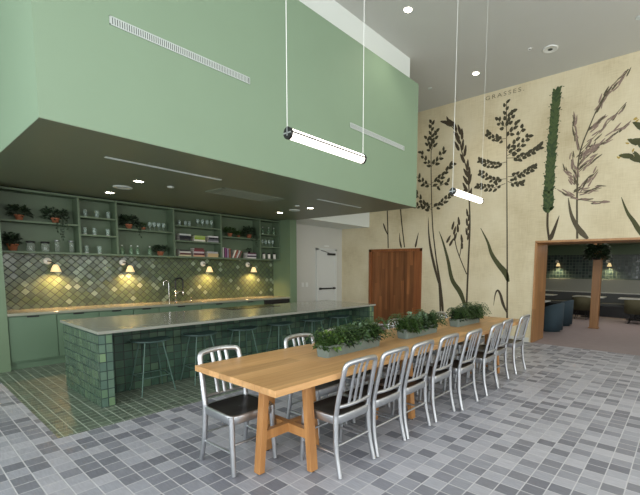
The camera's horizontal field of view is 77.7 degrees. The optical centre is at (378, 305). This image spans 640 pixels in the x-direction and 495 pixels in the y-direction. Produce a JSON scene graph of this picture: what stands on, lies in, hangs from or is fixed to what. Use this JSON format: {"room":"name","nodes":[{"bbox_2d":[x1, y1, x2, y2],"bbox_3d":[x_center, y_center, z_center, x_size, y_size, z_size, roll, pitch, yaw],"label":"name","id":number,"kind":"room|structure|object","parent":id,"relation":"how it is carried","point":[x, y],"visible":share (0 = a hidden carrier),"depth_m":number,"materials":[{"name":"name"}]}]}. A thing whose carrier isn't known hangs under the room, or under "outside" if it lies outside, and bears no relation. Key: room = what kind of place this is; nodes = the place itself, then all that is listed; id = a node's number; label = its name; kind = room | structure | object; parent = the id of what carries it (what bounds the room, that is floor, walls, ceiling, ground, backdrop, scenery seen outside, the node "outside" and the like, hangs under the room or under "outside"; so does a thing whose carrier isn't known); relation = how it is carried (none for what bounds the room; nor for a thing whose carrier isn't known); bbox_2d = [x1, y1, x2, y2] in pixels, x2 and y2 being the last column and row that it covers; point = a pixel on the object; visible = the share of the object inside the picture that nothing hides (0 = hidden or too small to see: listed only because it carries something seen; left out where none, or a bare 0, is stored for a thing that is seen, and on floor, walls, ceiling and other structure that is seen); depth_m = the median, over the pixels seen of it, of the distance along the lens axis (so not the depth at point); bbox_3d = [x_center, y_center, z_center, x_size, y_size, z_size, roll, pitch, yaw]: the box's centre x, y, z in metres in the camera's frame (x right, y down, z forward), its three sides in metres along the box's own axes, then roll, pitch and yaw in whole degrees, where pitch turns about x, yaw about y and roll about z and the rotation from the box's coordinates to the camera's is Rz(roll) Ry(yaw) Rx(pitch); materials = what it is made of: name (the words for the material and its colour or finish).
{"room":"common room","nodes":[
{"label":"common room","id":0,"kind":"room"},
{"bbox_2d":[0,230,10,372],"bbox_3d":[-7.263,-1.633,3.690,0.832,5.490,5.200,5,7,38],"label":"wall","id":1,"kind":"structure","parent":0,"point":[5,362],"depth_m":5.63,"materials":[{"name":"green paint"}]},
{"bbox_2d":[0,363,242,437],"bbox_3d":[-2.728,0.924,6.932,4.005,0.100,5.550,5,7,38],"label":"floor","id":2,"kind":"structure","parent":0,"point":[44,390],"depth_m":4.59,"materials":[{"name":"green tile"}]},
{"bbox_2d":[7,314,58,369],"bbox_3d":[-5.438,0.516,6.118,0.638,0.800,0.565,5,7,38],"label":"base cabinet","id":3,"kind":"object","parent":2,"relation":"on","point":[33,339],"visible":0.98,"depth_m":5.92,"materials":[{"name":"green paint"}]},
{"bbox_2d":[7,296,289,316],"bbox_3d":[-4.017,-0.054,7.861,0.663,0.040,5.132,5,7,38],"label":"countertop","id":4,"kind":"structure","parent":3,"relation":"on","point":[39,311],"depth_m":7.04,"materials":[{"name":"beige stone"}]},
{"bbox_2d":[175,277,183,301],"bbox_3d":[-4.088,-0.339,8.048,0.063,0.489,0.196,5,7,38],"label":"tap","id":5,"kind":"object","parent":4,"relation":"on","point":[176,291],"visible":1,"depth_m":8.02,"materials":[{"name":"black metal"}]},
{"bbox_2d":[56,311,98,362],"bbox_3d":[-5.089,0.479,6.558,0.638,0.800,0.560,5,7,38],"label":"base cabinet","id":6,"kind":"object","parent":2,"relation":"on","point":[91,314],"visible":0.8,"depth_m":6.21,"materials":[{"name":"green paint"}]},
{"bbox_2d":[98,309,132,316],"bbox_3d":[-4.755,0.443,6.981,0.638,0.800,0.520,5,7,38],"label":"base cabinet","id":7,"kind":"object","parent":2,"relation":"on","point":[105,313],"visible":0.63,"depth_m":6.75,"materials":[{"name":"green paint"}]},
{"bbox_2d":[133,307,158,314],"bbox_3d":[-4.461,0.412,7.353,0.638,0.800,0.430,5,7,38],"label":"base cabinet","id":8,"kind":"object","parent":2,"relation":"on","point":[152,309],"visible":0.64,"depth_m":7.12,"materials":[{"name":"green paint"}]},
{"bbox_2d":[129,336,175,396],"bbox_3d":[-2.825,0.734,4.891,0.387,0.660,0.440,5,7,38],"label":"bar stool","id":9,"kind":"object","parent":2,"relation":"on","point":[157,339],"visible":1,"depth_m":4.87,"materials":[{"name":"green metal"}]},
{"bbox_2d":[158,304,200,312],"bbox_3d":[-4.074,0.370,7.842,0.638,0.800,0.820,5,7,38],"label":"base cabinet","id":10,"kind":"object","parent":2,"relation":"on","point":[198,306],"visible":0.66,"depth_m":7.60,"materials":[{"name":"green paint"}]},
{"bbox_2d":[180,330,217,384],"bbox_3d":[-2.435,0.693,5.384,0.387,0.660,0.440,5,7,36],"label":"bar stool","id":11,"kind":"object","parent":2,"relation":"on","point":[207,332],"visible":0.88,"depth_m":5.35,"materials":[{"name":"green metal"}]},
{"bbox_2d":[201,302,234,308],"bbox_3d":[-3.588,0.319,8.456,0.638,0.800,0.750,5,7,38],"label":"base cabinet","id":12,"kind":"object","parent":2,"relation":"on","point":[229,304],"visible":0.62,"depth_m":8.21,"materials":[{"name":"green paint"}]},
{"bbox_2d":[63,306,373,407],"bbox_3d":[-2.069,0.515,6.498,1.300,0.810,4.720,5,7,38],"label":"kitchen island","id":13,"kind":"object","parent":2,"relation":"on","point":[98,367],"visible":0.59,"depth_m":5.14,"materials":[{"name":"green tile"}]},
{"bbox_2d":[60,300,375,334],"bbox_3d":[-2.084,0.089,6.502,1.415,0.033,4.775,5,7,38],"label":"island countertop","id":14,"kind":"structure","parent":13,"relation":"on","point":[136,322],"depth_m":5.55,"materials":[{"name":"grey stone"}]},
{"bbox_2d":[223,304,279,309],"bbox_3d":[-2.284,0.016,7.047,0.380,0.007,1.000,5,7,38],"label":"cooktop","id":15,"kind":"object","parent":14,"relation":"in","point":[264,305],"visible":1,"depth_m":7.04,"materials":[{"name":"black glass"}]},
{"bbox_2d":[227,325,257,358],"bbox_3d":[-2.033,0.650,5.893,0.387,0.660,0.440,5,7,39],"label":"bar stool","id":16,"kind":"object","parent":2,"relation":"on","point":[250,327],"visible":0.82,"depth_m":5.90,"materials":[{"name":"green metal"}]},
{"bbox_2d":[235,300,263,306],"bbox_3d":[-3.124,0.269,9.043,0.638,0.800,0.750,5,7,38],"label":"base cabinet","id":17,"kind":"object","parent":2,"relation":"on","point":[260,302],"visible":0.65,"depth_m":8.81,"materials":[{"name":"green paint"}]},
{"bbox_2d":[264,299,288,303],"bbox_3d":[-2.650,0.221,9.610,0.638,0.800,0.730,5,7,38],"label":"dishwasher","id":18,"kind":"object","parent":2,"relation":"on","point":[276,301],"visible":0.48,"depth_m":9.39,"materials":[{"name":"black metal"}]},
{"bbox_2d":[266,321,293,351],"bbox_3d":[-1.606,0.604,6.433,0.387,0.660,0.440,5,7,36],"label":"bar stool","id":19,"kind":"object","parent":2,"relation":"on","point":[283,323],"visible":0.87,"depth_m":6.41,"materials":[{"name":"green metal"}]},
{"bbox_2d":[301,317,324,344],"bbox_3d":[-1.160,0.556,6.996,0.387,0.660,0.440,5,7,40],"label":"bar stool","id":20,"kind":"object","parent":2,"relation":"on","point":[316,319],"visible":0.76,"depth_m":6.99,"materials":[{"name":"green metal"}]},
{"bbox_2d":[328,314,348,327],"bbox_3d":[-0.764,0.514,7.497,0.387,0.660,0.440,5,7,39],"label":"bar stool","id":21,"kind":"object","parent":2,"relation":"on","point":[341,315],"visible":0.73,"depth_m":7.49,"materials":[{"name":"green metal"}]},
{"bbox_2d":[2,253,273,309],"bbox_3d":[-4.260,-2.004,8.018,0.170,5.490,5.340,5,7,38],"label":"wall","id":22,"kind":"structure","parent":0,"point":[83,280],"depth_m":7.34,"materials":[{"name":"tile"}]},
{"bbox_2d":[43,258,60,271],"bbox_3d":[-5.367,-0.679,6.468,0.250,0.231,0.144,2,6,15],"label":"wall lamp","id":23,"kind":"object","parent":22,"relation":"attached to","point":[55,268],"visible":1,"depth_m":6.44,"materials":[{"name":"white ceramic"}]},
{"bbox_2d":[119,259,134,271],"bbox_3d":[-4.686,-0.752,7.329,0.250,0.231,0.144,2,6,15],"label":"wall lamp","id":24,"kind":"object","parent":22,"relation":"attached to","point":[121,262],"visible":1,"depth_m":7.30,"materials":[{"name":"white ceramic"}]},
{"bbox_2d":[0,186,280,260],"bbox_3d":[-4.144,-1.454,7.843,0.298,0.970,5.128,5,7,38],"label":"wall shelf unit","id":25,"kind":"object","parent":22,"relation":"attached to","point":[89,216],"visible":0.96,"depth_m":7.10,"materials":[{"name":"green paint"}]},
{"bbox_2d":[1,231,23,250],"bbox_3d":[-5.595,-0.987,5.987,0.281,0.288,0.272,0,5,-10],"label":"potted plant","id":26,"kind":"object","parent":25,"relation":"on","point":[12,246],"visible":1,"depth_m":5.95,"materials":[{"name":"green plant"}]},
{"bbox_2d":[4,204,33,219],"bbox_3d":[-5.503,-1.437,6.021,0.314,0.246,0.349,5,7,38],"label":"potted plant","id":27,"kind":"object","parent":25,"relation":"on","point":[23,209],"visible":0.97,"depth_m":5.99,"materials":[{"name":"green plant"}]},
{"bbox_2d":[39,206,70,240],"bbox_3d":[-5.245,-1.336,6.373,0.403,0.554,0.328,-3,6,-32],"label":"trailing plant","id":28,"kind":"object","parent":25,"relation":"on","point":[56,220],"visible":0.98,"depth_m":6.34,"materials":[{"name":"green plant"}]},
{"bbox_2d":[118,214,141,237],"bbox_3d":[-4.588,-1.459,7.215,0.311,0.431,0.417,5,7,38],"label":"trailing plant","id":29,"kind":"object","parent":25,"relation":"on","point":[127,225],"visible":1,"depth_m":7.17,"materials":[{"name":"green plant"}]},
{"bbox_2d":[129,245,133,254],"bbox_3d":[-4.581,-1.036,7.268,0.066,0.170,0.068,5,7,38],"label":"glass bottle","id":30,"kind":"object","parent":25,"relation":"on","point":[130,249],"visible":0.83,"depth_m":7.25,"materials":[{"name":"green glass"}]},
{"bbox_2d":[140,222,146,229],"bbox_3d":[-4.449,-1.512,7.419,0.144,0.160,0.174,-3,7,-36],"label":"potted plant","id":31,"kind":"object","parent":25,"relation":"on","point":[142,223],"visible":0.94,"depth_m":7.40,"materials":[{"name":"green plant"}]},
{"bbox_2d":[151,244,169,255],"bbox_3d":[-4.257,-1.098,7.669,0.342,0.228,0.325,5,7,38],"label":"potted plant","id":32,"kind":"object","parent":25,"relation":"on","point":[159,247],"visible":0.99,"depth_m":7.63,"materials":[{"name":"green plant"}]},
{"bbox_2d":[223,226,236,236],"bbox_3d":[-3.313,-1.663,8.782,0.340,0.232,0.313,-2,6,-23],"label":"potted plant","id":33,"kind":"object","parent":25,"relation":"on","point":[225,228],"visible":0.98,"depth_m":8.77,"materials":[{"name":"green plant"}]},
{"bbox_2d":[231,250,236,257],"bbox_3d":[-3.303,-1.173,8.883,0.161,0.194,0.107,5,7,38],"label":"book","id":34,"kind":"object","parent":25,"relation":"on","point":[233,252],"visible":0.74,"depth_m":8.85,"materials":[{"name":"white paper"}]},
{"bbox_2d":[242,226,257,246],"bbox_3d":[-3.032,-1.624,9.180,0.323,0.518,0.401,5,7,38],"label":"trailing plant","id":35,"kind":"object","parent":25,"relation":"on","point":[246,228],"visible":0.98,"depth_m":9.14,"materials":[{"name":"green plant"}]},
{"bbox_3d":[-3.994,-1.348,8.015,0.190,0.033,0.240,5,7,37],"label":"book","id":36,"kind":"object","parent":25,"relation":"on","visible":0},
{"bbox_2d":[175,237,190,238],"bbox_3d":[-3.993,-1.382,8.012,0.190,0.033,0.232,5,7,38],"label":"book","id":37,"kind":"object","parent":36,"relation":"on","point":[175,237],"visible":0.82,"depth_m":7.94,"materials":[{"name":"black paper"}]},
{"bbox_3d":[-4.001,-1.032,8.040,0.190,0.033,0.240,5,7,39],"label":"book","id":38,"kind":"object","parent":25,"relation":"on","visible":0},
{"bbox_3d":[-3.998,-1.067,8.041,0.190,0.033,0.228,5,7,37],"label":"book","id":39,"kind":"object","parent":38,"relation":"on","visible":0},
{"bbox_2d":[176,251,190,252],"bbox_3d":[-4.000,-1.100,8.034,0.190,0.033,0.228,5,7,39],"label":"book","id":40,"kind":"object","parent":39,"relation":"on","point":[176,251],"visible":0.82,"depth_m":7.96,"materials":[{"name":"white paper"}]},
{"bbox_2d":[200,261,212,271],"bbox_3d":[-3.727,-0.854,8.542,0.250,0.231,0.144,2,6,15],"label":"wall lamp","id":41,"kind":"object","parent":22,"relation":"attached to","point":[209,269],"visible":1,"depth_m":8.51,"materials":[{"name":"white ceramic"}]},
{"bbox_2d":[246,262,256,271],"bbox_3d":[-3.039,-0.928,9.410,0.250,0.231,0.144,2,6,15],"label":"wall lamp","id":42,"kind":"object","parent":22,"relation":"attached to","point":[253,269],"visible":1,"depth_m":9.38,"materials":[{"name":"white ceramic"}]},
{"bbox_2d":[0,117,415,220],"bbox_3d":[-2.637,-1.826,6.577,4.178,0.004,5.526,5,7,38],"label":"soffit underside","id":43,"kind":"structure","parent":0,"point":[52,156],"depth_m":5.27,"materials":[{"name":"green dark grey-brown paint"}]},
{"bbox_2d":[113,185,132,189],"bbox_3d":[-3.805,-1.761,5.839,0.250,0.016,0.250,5,7,38],"label":"ceiling speaker","id":44,"kind":"object","parent":43,"relation":"attached to","point":[114,186],"visible":1,"depth_m":5.81,"materials":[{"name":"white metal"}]},
{"bbox_2d":[104,157,220,180],"bbox_3d":[-2.537,-1.649,4.756,0.050,0.006,1.340,5,7,38],"label":"diffuser","id":45,"kind":"object","parent":43,"relation":"attached to","point":[104,157],"visible":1,"depth_m":4.67,"materials":[{"name":"white metal"}]},
{"bbox_2d":[205,188,283,201],"bbox_3d":[-2.147,-1.797,6.390,0.540,0.008,1.140,5,7,38],"label":"grille","id":46,"kind":"object","parent":43,"relation":"attached to","point":[221,191],"visible":1,"depth_m":6.34,"materials":[{"name":"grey metal"}]},
{"bbox_2d":[317,199,360,207],"bbox_3d":[-0.689,-1.846,7.091,0.050,0.006,1.110,5,7,38],"label":"diffuser","id":47,"kind":"object","parent":43,"relation":"attached to","point":[317,199],"visible":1,"depth_m":7.04,"materials":[{"name":"white metal"}]},
{"bbox_2d":[0,0,418,206],"bbox_3d":[-2.623,-2.941,6.471,4.180,2.236,5.530,5,7,38],"label":"soffit","id":48,"kind":"structure","parent":0,"point":[63,61],"depth_m":4.28,"materials":[{"name":"green paint"}]},
{"bbox_2d":[109,15,249,83],"bbox_3d":[-1.927,-2.563,3.998,0.008,0.074,1.410,5,7,38],"label":"vent grille","id":49,"kind":"object","parent":48,"relation":"attached to","point":[113,21],"visible":1,"depth_m":3.88,"materials":[{"name":"white metal"}]},
{"bbox_2d":[286,12,286,98],"bbox_3d":[-0.708,-1.828,2.892,0.095,0.598,0.008,5,7,38],"label":"cable","id":50,"kind":"object","parent":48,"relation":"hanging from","point":[286,12],"depth_m":2.92,"materials":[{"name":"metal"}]},
{"bbox_2d":[283,118,366,163],"bbox_3d":[-0.441,-1.346,3.285,0.095,0.151,0.951,5,7,38],"label":"pendant","id":51,"kind":"object","parent":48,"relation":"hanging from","point":[289,133],"depth_m":3.22,"materials":[{"name":"metal"}]},
{"bbox_2d":[363,44,363,129],"bbox_3d":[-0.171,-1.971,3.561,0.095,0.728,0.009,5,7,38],"label":"cable","id":52,"kind":"object","parent":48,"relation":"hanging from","point":[363,44],"depth_m":3.60,"materials":[{"name":"metal"}]},
{"bbox_2d":[350,122,403,149],"bbox_3d":[0.020,-2.771,6.459,0.008,0.074,1.430,5,7,38],"label":"vent grille","id":53,"kind":"object","parent":48,"relation":"attached to","point":[353,126],"visible":0.99,"depth_m":6.37,"materials":[{"name":"white metal"}]},
{"bbox_2d":[273,219,296,302],"bbox_3d":[-2.359,-0.767,9.902,0.662,2.720,0.209,5,7,38],"label":"end panel","id":54,"kind":"object","parent":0,"point":[285,270],"visible":0.5,"depth_m":9.70,"materials":[{"name":"green paint"}]},
{"bbox_2d":[296,224,341,301],"bbox_3d":[-1.579,-0.948,11.399,0.160,2.820,3.131,5,7,38],"label":"wall","id":55,"kind":"structure","parent":0,"point":[309,238],"depth_m":10.89,"materials":[{"name":"white paint"}]},
{"bbox_2d":[316,248,336,300],"bbox_3d":[-1.471,-0.590,11.343,0.128,2.120,0.810,5,7,38],"label":"door","id":56,"kind":"structure","parent":55,"relation":"in","point":[326,259],"depth_m":11.31,"materials":[{"name":"white paint"}]},
{"bbox_2d":[0,314,639,494],"bbox_3d":[2.239,1.060,6.114,12.868,0.100,20.200,5,7,38],"label":"floor","id":57,"kind":"structure","parent":0,"point":[567,423],"depth_m":3.44,"materials":[{"name":"grey tile"}]},
{"bbox_2d":[197,345,276,477],"bbox_3d":[-1.148,0.795,3.162,0.526,0.895,0.432,5,7,37],"label":"dining chair","id":58,"kind":"object","parent":57,"relation":"on","point":[228,411],"visible":0.88,"depth_m":3.11,"materials":[{"name":"metal"}]},
{"bbox_2d":[284,333,347,438],"bbox_3d":[-0.623,0.739,3.826,0.526,0.895,0.432,5,7,37],"label":"dining chair","id":59,"kind":"object","parent":57,"relation":"on","point":[332,386],"visible":0.36,"depth_m":3.77,"materials":[{"name":"metal"}]},
{"bbox_2d":[300,354,377,478],"bbox_3d":[-0.306,0.808,3.131,0.526,0.895,0.432,5,7,38],"label":"dining chair","id":60,"kind":"object","parent":57,"relation":"on","point":[337,409],"visible":0.96,"depth_m":3.02,"materials":[{"name":"metal"}]},
{"bbox_2d":[323,328,370,422],"bbox_3d":[-0.319,0.707,4.209,0.526,0.895,0.432,5,7,38],"label":"dining chair","id":61,"kind":"object","parent":57,"relation":"on","point":[348,379],"visible":0.06,"depth_m":4.05,"materials":[{"name":"metal"}]},
{"bbox_2d":[195,316,522,474],"bbox_3d":[0.429,0.731,4.622,1.003,0.790,4.732,5,7,38],"label":"dining table","id":62,"kind":"object","parent":57,"relation":"on","point":[274,374],"visible":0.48,"depth_m":3.03,"materials":[{"name":"brown wood"}]},
{"bbox_2d":[301,317,394,357],"bbox_3d":[-0.240,0.273,3.657,0.490,0.288,1.016,5,7,38],"label":"planter","id":63,"kind":"object","parent":62,"relation":"on","point":[350,338],"visible":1,"depth_m":3.52,"materials":[{"name":"concrete"}]},
{"bbox_2d":[385,309,446,338],"bbox_3d":[0.453,0.197,4.585,0.476,0.282,0.995,5,7,38],"label":"planter","id":64,"kind":"object","parent":62,"relation":"on","point":[423,323],"visible":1,"depth_m":4.42,"materials":[{"name":"concrete"}]},
{"bbox_2d":[444,301,491,326],"bbox_3d":[1.257,0.107,5.544,0.537,0.300,0.995,5,7,38],"label":"planter","id":65,"kind":"object","parent":62,"relation":"on","point":[464,315],"visible":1,"depth_m":5.42,"materials":[{"name":"concrete"}]},
{"bbox_2d":[339,346,408,456],"bbox_3d":[-0.030,0.779,3.479,0.526,0.895,0.432,5,7,38],"label":"dining chair","id":66,"kind":"object","parent":57,"relation":"on","point":[381,395],"visible":0.9,"depth_m":3.37,"materials":[{"name":"metal"}]},
{"bbox_2d":[373,322,399,406],"bbox_3d":[0.053,0.667,4.679,0.526,0.895,0.432,5,7,39],"label":"dining chair","id":67,"kind":"object","parent":57,"relation":"on","point":[385,367],"visible":0.09,"depth_m":4.47,"materials":[{"name":"metal"}]},
{"bbox_2d":[370,339,433,438],"bbox_3d":[0.241,0.750,3.822,0.526,0.895,0.432,5,7,37],"label":"dining chair","id":68,"kind":"object","parent":57,"relation":"on","point":[411,384],"visible":0.87,"depth_m":3.71,"materials":[{"name":"metal"}]},
{"bbox_2d":[387,318,432,394],"bbox_3d":[0.405,0.629,5.125,0.526,0.895,0.432,5,7,37],"label":"dining chair","id":69,"kind":"object","parent":57,"relation":"on","point":[414,357],"visible":0.05,"depth_m":5.00,"materials":[{"name":"metal"}]},
{"bbox_2d":[404,333,458,421],"bbox_3d":[0.563,0.716,4.228,0.526,0.895,0.432,5,7,38],"label":"dining chair","id":70,"kind":"object","parent":57,"relation":"on","point":[435,374],"visible":0.87,"depth_m":4.10,"materials":[{"name":"metal"}]},
{"bbox_2d":[432,346,454,383],"bbox_3d":[0.777,0.590,5.595,0.526,0.895,0.432,5,7,39],"label":"dining chair","id":71,"kind":"object","parent":57,"relation":"on","point":[442,348],"visible":0.05,"depth_m":5.36,"materials":[{"name":"metal"}]},
{"bbox_2d":[437,311,471,357],"bbox_3d":[1.136,0.551,6.049,0.526,0.895,0.432,5,7,39],"label":"dining chair","id":72,"kind":"object","parent":57,"relation":"on","point":[460,344],"visible":0.16,"depth_m":5.94,"materials":[{"name":"metal"}]},
{"bbox_2d":[427,328,482,410],"bbox_3d":[0.903,0.687,4.570,0.526,0.895,0.432,5,7,38],"label":"dining chair","id":73,"kind":"object","parent":57,"relation":"on","point":[460,366],"visible":0.9,"depth_m":4.46,"materials":[{"name":"metal"}]},
{"bbox_2d":[454,336,484,367],"bbox_3d":[1.495,0.513,6.502,0.526,0.895,0.432,5,7,37],"label":"dining chair","id":74,"kind":"object","parent":57,"relation":"on","point":[482,337],"visible":0.05,"depth_m":6.38,"materials":[{"name":"metal"}]},
{"bbox_2d":[453,323,502,395],"bbox_3d":[1.309,0.644,5.084,0.526,0.895,0.432,5,7,36],"label":"dining chair","id":75,"kind":"object","parent":57,"relation":"on","point":[482,357],"visible":0.91,"depth_m":4.98,"materials":[{"name":"metal"}]},
{"bbox_2d":[468,318,513,383],"bbox_3d":[1.590,0.606,5.527,0.526,0.895,0.432,5,7,38],"label":"dining chair","id":76,"kind":"object","parent":57,"relation":"on","point":[500,349],"visible":0.66,"depth_m":5.49,"materials":[{"name":"metal"}]},
{"bbox_2d":[487,314,529,374],"bbox_3d":[2.042,0.557,6.098,0.526,0.895,0.432,5,7,39],"label":"dining chair","id":77,"kind":"object","parent":57,"relation":"on","point":[512,343],"visible":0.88,"depth_m":5.96,"materials":[{"name":"metal"}]},
{"bbox_2d":[543,303,564,331],"bbox_3d":[4.517,0.279,10.226,0.582,0.740,0.645,5,7,38],"label":"tub chair","id":78,"kind":"object","parent":57,"relation":"on","point":[553,314],"visible":0.88,"depth_m":9.96,"materials":[{"name":"blue fabric"}]},
{"bbox_2d":[561,300,573,325],"bbox_3d":[5.314,0.188,11.299,0.542,0.740,0.603,5,7,38],"label":"tub chair","id":79,"kind":"object","parent":57,"relation":"on","point":[568,308],"visible":0.5,"depth_m":11.04,"materials":[{"name":"blue fabric"}]},
{"bbox_2d":[572,296,590,318],"bbox_3d":[6.638,0.059,12.796,0.603,0.753,0.542,5,7,38],"label":"tub chair","id":80,"kind":"object","parent":57,"relation":"on","point":[580,303],"visible":0.88,"depth_m":12.58,"materials":[{"name":"green fabric"}]},
{"bbox_2d":[572,295,606,317],"bbox_3d":[7.199,0.027,13.411,0.950,0.710,0.650,5,7,38],"label":"cafe table","id":81,"kind":"object","parent":57,"relation":"on","point":[575,295],"visible":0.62,"depth_m":13.35,"materials":[{"name":"laminate"}]},
{"bbox_2d":[545,278,639,318],"bbox_3d":[8.609,-0.226,13.233,8.600,1.280,0.540,5,7,38],"label":"banquette","id":82,"kind":"object","parent":57,"relation":"on","point":[611,306],"visible":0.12,"depth_m":13.86,"materials":[{"name":"grey fabric"}]},
{"bbox_2d":[588,243,602,328],"bbox_3d":[5.943,-0.631,10.682,0.240,2.500,0.240,5,7,38],"label":"wooden column","id":83,"kind":"structure","parent":57,"relation":"on","point":[597,264],"depth_m":10.63,"materials":[{"name":"brown wood"}]},
{"bbox_2d":[618,297,639,320],"bbox_3d":[8.259,0.117,12.580,0.950,0.710,0.650,5,7,38],"label":"cafe table","id":84,"kind":"object","parent":57,"relation":"on","point":[626,298],"visible":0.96,"depth_m":12.53,"materials":[{"name":"laminate"}]},
{"bbox_2d":[624,300,639,323],"bbox_3d":[7.723,0.175,11.756,0.645,0.743,0.582,5,7,38],"label":"tub chair","id":85,"kind":"object","parent":57,"relation":"on","point":[631,307],"visible":1,"depth_m":11.59,"materials":[{"name":"green fabric"}]},
{"bbox_2d":[296,213,368,228],"bbox_3d":[-1.359,-3.559,10.404,1.060,2.770,2.271,5,7,38],"label":"wall","id":86,"kind":"structure","parent":0,"point":[361,220],"depth_m":10.48,"materials":[{"name":"white paint"}]},
{"bbox_2d":[299,0,409,77],"bbox_3d":[-2.690,-4.325,6.414,3.960,0.530,5.580,5,7,38],"label":"wall","id":87,"kind":"structure","parent":0,"point":[332,11],"depth_m":6.25,"materials":[{"name":"white paint"}]},
{"bbox_2d":[335,0,639,111],"bbox_3d":[0.218,-4.285,2.979,13.100,0.100,13.700,5,7,38],"label":"ceiling","id":88,"kind":"structure","parent":0,"point":[584,32],"depth_m":6.62,"materials":[{"name":"grey paint"}]},
{"bbox_2d":[403,6,412,12],"bbox_3d":[0.452,-4.511,5.977,0.162,0.004,0.162,5,7,38],"label":"recessed light","id":89,"kind":"object","parent":88,"relation":"in","point":[407,9],"visible":1,"depth_m":5.97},
{"bbox_2d":[449,9,487,203],"bbox_3d":[1.248,-2.943,5.265,0.095,2.974,0.891,5,7,38],"label":"pendant","id":90,"kind":"object","parent":88,"relation":"hanging from","point":[453,191],"visible":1,"depth_m":5.22,"materials":[{"name":"metal"}]},
{"bbox_2d":[542,45,557,52],"bbox_3d":[3.061,-4.569,6.981,0.260,0.016,0.260,5,7,38],"label":"ceiling speaker","id":91,"kind":"object","parent":88,"relation":"attached to","point":[550,48],"visible":1,"depth_m":6.97},
{"bbox_2d":[342,51,639,341],"bbox_3d":[4.196,-1.911,8.101,12.840,5.490,0.793,5,7,38],"label":"wall","id":92,"kind":"structure","parent":0,"point":[560,151],"depth_m":8.57,"materials":[{"name":"beige paint"}]},
{"bbox_2d":[368,248,421,325],"bbox_3d":[0.447,-0.501,10.738,1.768,2.100,0.115,5,7,38],"label":"door","id":93,"kind":"structure","parent":92,"relation":"in","point":[395,275],"depth_m":10.71,"materials":[{"name":"red wood"}]},
{"bbox_2d":[482,334,528,341],"bbox_3d":[2.190,0.651,9.396,2.760,0.100,0.012,5,7,38],"label":"baseboard","id":94,"kind":"structure","parent":92,"relation":"attached to","point":[526,339],"depth_m":8.74,"materials":[{"name":"white paint"}]},
{"bbox_2d":[530,243,547,342],"bbox_3d":[3.580,-0.304,8.726,0.040,2.160,0.811,5,7,38],"label":"trim","id":95,"kind":"structure","parent":92,"relation":"attached to","point":[540,257],"depth_m":8.64,"materials":[{"name":"brown wood"}]},
{"bbox_2d":[535,237,639,244],"bbox_3d":[4.998,-1.265,7.522,3.620,0.040,0.811,5,7,38],"label":"trim","id":96,"kind":"structure","parent":92,"relation":"attached to","point":[635,239],"depth_m":7.85,"materials":[{"name":"brown wood"}]},
{"bbox_2d":[546,244,639,279],"bbox_3d":[8.781,-0.916,13.540,9.000,2.600,0.215,5,7,38],"label":"wall","id":97,"kind":"structure","parent":0,"point":[625,262],"depth_m":14.27,"materials":[{"name":"green tile"}]},
{"bbox_2d":[548,242,639,245],"bbox_3d":[6.776,-1.944,10.870,9.000,0.100,6.740,5,7,38],"label":"ceiling","id":98,"kind":"structure","parent":0,"point":[633,242],"depth_m":13.86,"materials":[{"name":"green paint"}]},
{"bbox_2d":[582,243,612,260],"bbox_3d":[5.825,-1.514,10.416,0.724,0.695,0.758,0,5,-9],"label":"hanging plant","id":99,"kind":"object","parent":98,"relation":"hanging from","point":[589,251],"visible":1,"depth_m":10.25,"materials":[{"name":"green plant"}]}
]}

